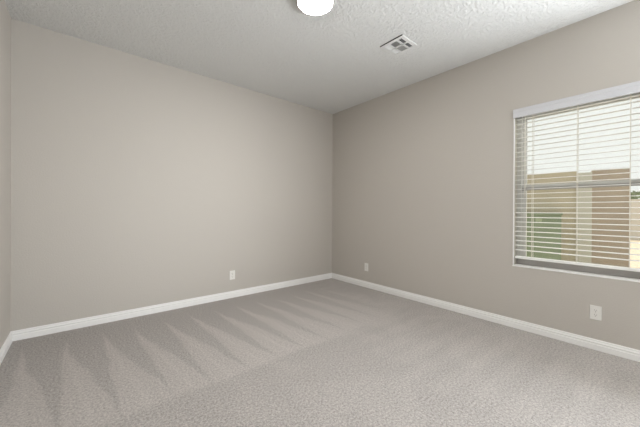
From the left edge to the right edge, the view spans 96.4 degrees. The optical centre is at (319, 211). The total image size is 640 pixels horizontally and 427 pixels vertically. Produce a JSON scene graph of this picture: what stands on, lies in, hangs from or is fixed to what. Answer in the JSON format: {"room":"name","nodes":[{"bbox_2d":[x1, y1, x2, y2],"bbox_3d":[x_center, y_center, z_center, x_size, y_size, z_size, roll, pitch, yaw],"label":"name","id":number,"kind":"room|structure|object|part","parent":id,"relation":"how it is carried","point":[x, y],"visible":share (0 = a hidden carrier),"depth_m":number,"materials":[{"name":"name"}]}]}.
{"room":"empty bedroom","nodes":[
{"label":"empty bedroom","id":0,"kind":"room"},
{"bbox_2d":[0,0,10,348],"bbox_3d":[-0.801,-0.200,0.171,0.100,2.840,5.800,0,0,-40],"label":"wall","id":1,"kind":"structure","parent":0,"point":[5,19],"depth_m":2.25,"materials":[{"name":"grey paint"}]},
{"bbox_2d":[0,331,12,364],"bbox_3d":[-0.957,1.075,0.442,0.014,0.085,5.200,0,0,-40],"label":"baseboard","id":2,"kind":"structure","parent":1,"relation":"attached to","point":[9,339],"depth_m":2.23,"materials":[{"name":"white paint"}]},
{"bbox_2d":[11,18,332,330],"bbox_3d":[-1.228,-0.274,3.673,3.937,2.960,0.120,0,0,-40],"label":"wall","id":3,"kind":"structure","parent":0,"point":[137,182],"depth_m":3.06,"materials":[{"name":"grey paint"}]},
{"bbox_2d":[11,273,331,340],"bbox_3d":[-1.211,1.064,3.610,3.687,0.085,0.014,0,0,-40],"label":"baseboard","id":4,"kind":"structure","parent":3,"relation":"attached to","point":[37,331],"depth_m":3.07,"materials":[{"name":"white paint"}]},
{"bbox_2d":[230,270,234,279],"bbox_3d":[-1.127,0.816,3.682,0.070,0.115,0.008,0,0,-40],"label":"wall outlet","id":5,"kind":"object","parent":3,"relation":"attached to","point":[232,273],"visible":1,"depth_m":3.68,"materials":[{"name":"white plastic"}]},
{"bbox_2d":[5,0,633,113],"bbox_3d":[0.678,-1.677,1.398,3.937,0.120,5.800,0,0,-40],"label":"ceiling","id":6,"kind":"structure","parent":0,"point":[333,62],"depth_m":2.60,"materials":[{"name":"white paint"}]},
{"bbox_2d":[296,0,334,15],"bbox_3d":[-0.035,-1.600,2.186,0.296,0.046,0.296,0,0,-40],"label":"ceiling light","id":7,"kind":"object","parent":6,"relation":"attached to","point":[309,7],"visible":1,"depth_m":2.20,"materials":[{"name":"white glass"}]},
{"bbox_2d":[380,35,416,55],"bbox_3d":[0.768,-1.695,2.792,0.256,0.172,0.252,0,0,-40],"label":"ceiling vent","id":8,"kind":"object","parent":6,"relation":"in","point":[400,44],"visible":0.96,"depth_m":2.79,"materials":[{"name":"white metal"}]},
{"bbox_3d":[0.732,-1.617,2.760,0.083,0.013,0.072,0,0,-40],"label":"louvre panel","id":9,"kind":"part","parent":8,"relation":"part of","materials":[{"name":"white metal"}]},
{"bbox_3d":[0.809,-1.617,2.824,0.076,0.015,0.072,0,0,-40],"label":"louvre panel","id":10,"kind":"part","parent":8,"relation":"part of","materials":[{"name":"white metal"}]},
{"bbox_2d":[0,278,639,426],"bbox_3d":[0.606,1.163,1.359,3.787,0.080,5.800,0,0,-40],"label":"floor","id":11,"kind":"structure","parent":0,"point":[331,352],"depth_m":2.02,"materials":[{"name":"carpet"}]},
{"bbox_2d":[332,0,639,349],"bbox_3d":[2.123,-0.193,2.617,0.150,2.840,5.800,0,0,-40],"label":"wall","id":12,"kind":"structure","parent":0,"point":[422,171],"depth_m":3.11,"materials":[{"name":"grey paint"}]},
{"bbox_2d":[332,273,639,361],"bbox_3d":[1.861,1.082,2.799,0.014,0.085,5.200,0,0,-40],"label":"baseboard","id":13,"kind":"structure","parent":12,"relation":"attached to","point":[602,346],"depth_m":2.77,"materials":[{"name":"white paint"}]},
{"bbox_2d":[512,92,639,282],"bbox_3d":[2.231,-0.220,2.483,0.153,1.504,0.918,0,0,-40],"label":"window","id":14,"kind":"structure","parent":12,"relation":"in","point":[542,265],"depth_m":2.70,"materials":[{"name":"beige plastic"}]},
{"bbox_3d":[2.179,-0.224,2.439,0.017,1.497,0.912,0,0,-40],"label":"corner trim","id":15,"kind":"part","parent":14,"relation":"part of","materials":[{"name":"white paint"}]},
{"bbox_3d":[2.203,0.525,2.465,0.090,0.013,0.918,0,0,-40],"label":"sill","id":16,"kind":"part","parent":14,"relation":"part of","materials":[{"name":"white paint"}]},
{"bbox_2d":[513,81,639,271],"bbox_3d":[2.195,-0.264,2.451,0.090,1.440,0.919,0,0,-40],"label":"window blind","id":17,"kind":"object","parent":14,"relation":"attached to","point":[634,87],"visible":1,"depth_m":2.44,"materials":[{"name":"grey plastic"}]},
{"bbox_3d":[2.008,-0.235,2.701,0.056,1.378,0.004,0,0,-40],"label":"ladder cord","id":18,"kind":"part","parent":17,"relation":"part of","materials":[{"name":"white fabric"}]},
{"bbox_3d":[2.211,-0.233,2.458,0.056,1.378,0.004,0,0,-40],"label":"ladder cord","id":19,"kind":"part","parent":17,"relation":"part of","materials":[{"name":"white fabric"}]},
{"bbox_3d":[2.203,0.445,2.465,0.052,0.022,0.890,0,0,-40],"label":"rail","id":20,"kind":"part","parent":17,"relation":"part of","materials":[{"name":"white plastic"}]},
{"bbox_3d":[2.408,-0.231,2.222,0.056,1.378,0.004,0,0,-40],"label":"ladder cord","id":21,"kind":"part","parent":17,"relation":"part of","materials":[{"name":"white fabric"}]},
{"bbox_3d":[2.254,0.114,2.505,0.026,0.739,0.830,0,0,-40],"label":"sash","id":22,"kind":"part","parent":14,"relation":"part of","materials":[{"name":"white plastic"}]},
{"bbox_3d":[2.247,-0.217,2.497,0.005,0.026,0.820,0,0,-40],"label":"meeting rail","id":23,"kind":"part","parent":14,"relation":"part of","materials":[{"name":"grey plastic"}]},
{"bbox_3d":[2.278,-0.575,2.520,0.024,0.714,0.830,0,0,-40],"label":"sash","id":24,"kind":"part","parent":14,"relation":"part of","materials":[{"name":"white plastic"}]},
{"bbox_2d":[590,305,601,320],"bbox_3d":[2.252,0.826,2.337,0.008,0.115,0.070,0,0,-40],"label":"wall outlet","id":25,"kind":"object","parent":12,"relation":"attached to","point":[595,311],"visible":1,"depth_m":2.33,"materials":[{"name":"white plastic"}]},
{"label":"outside","id":26,"kind":"structure","parent":0,"visible":0},
{"bbox_2d":[630,240,639,267],"bbox_3d":[23.265,1.388,24.095,59.850,0.200,80.000,0,0,-40],"label":"ground","id":27,"kind":"structure","parent":26,"point":[633,264],"depth_m":8.65,"materials":[{"name":"beige"}]},
{"bbox_2d":[527,212,562,259],"bbox_3d":[3.583,0.630,4.743,0.680,1.235,0.400,0,0,37],"label":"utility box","id":28,"kind":"object","parent":27,"relation":"on","point":[557,217],"visible":0.27,"depth_m":4.53,"materials":[{"name":"green metal"}]},
{"bbox_3d":[3.585,0.033,4.739,0.650,0.040,0.395,0,0,37],"label":"lid","id":29,"kind":"part","parent":28,"relation":"part of","materials":[{"name":"green metal"}]},
{"bbox_2d":[527,168,629,266],"bbox_3d":[1.865,0.283,6.427,7.000,1.900,0.210,0,0,37],"label":"neighboring building","id":30,"kind":"structure","parent":27,"relation":"on","point":[544,203],"depth_m":4.49,"materials":[{"name":"beige paint"}]},
{"bbox_3d":[1.629,0.282,6.613,6.400,1.900,0.160,0,0,37],"label":"panel","id":31,"kind":"part","parent":30,"relation":"part of","materials":[{"name":"beige paint"}]},
{"bbox_3d":[4.479,0.303,4.430,0.420,1.900,0.130,0,0,37],"label":"panel","id":32,"kind":"part","parent":30,"relation":"part of","materials":[{"name":"brown paint"}]},
{"bbox_2d":[630,199,639,239],"bbox_3d":[14.476,0.359,12.824,0.200,1.840,22.000,0,0,-40],"label":"wall","id":33,"kind":"structure","parent":27,"relation":"on","point":[633,204],"depth_m":12.93,"materials":[{"name":"beige"}]},
{"bbox_2d":[631,191,639,198],"bbox_3d":[15.824,0.104,14.459,2.684,2.383,2.658,0,0,-40],"label":"shrub","id":34,"kind":"object","parent":27,"relation":"on","point":[633,192],"visible":0.04,"depth_m":14.05,"materials":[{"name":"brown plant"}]}
]}

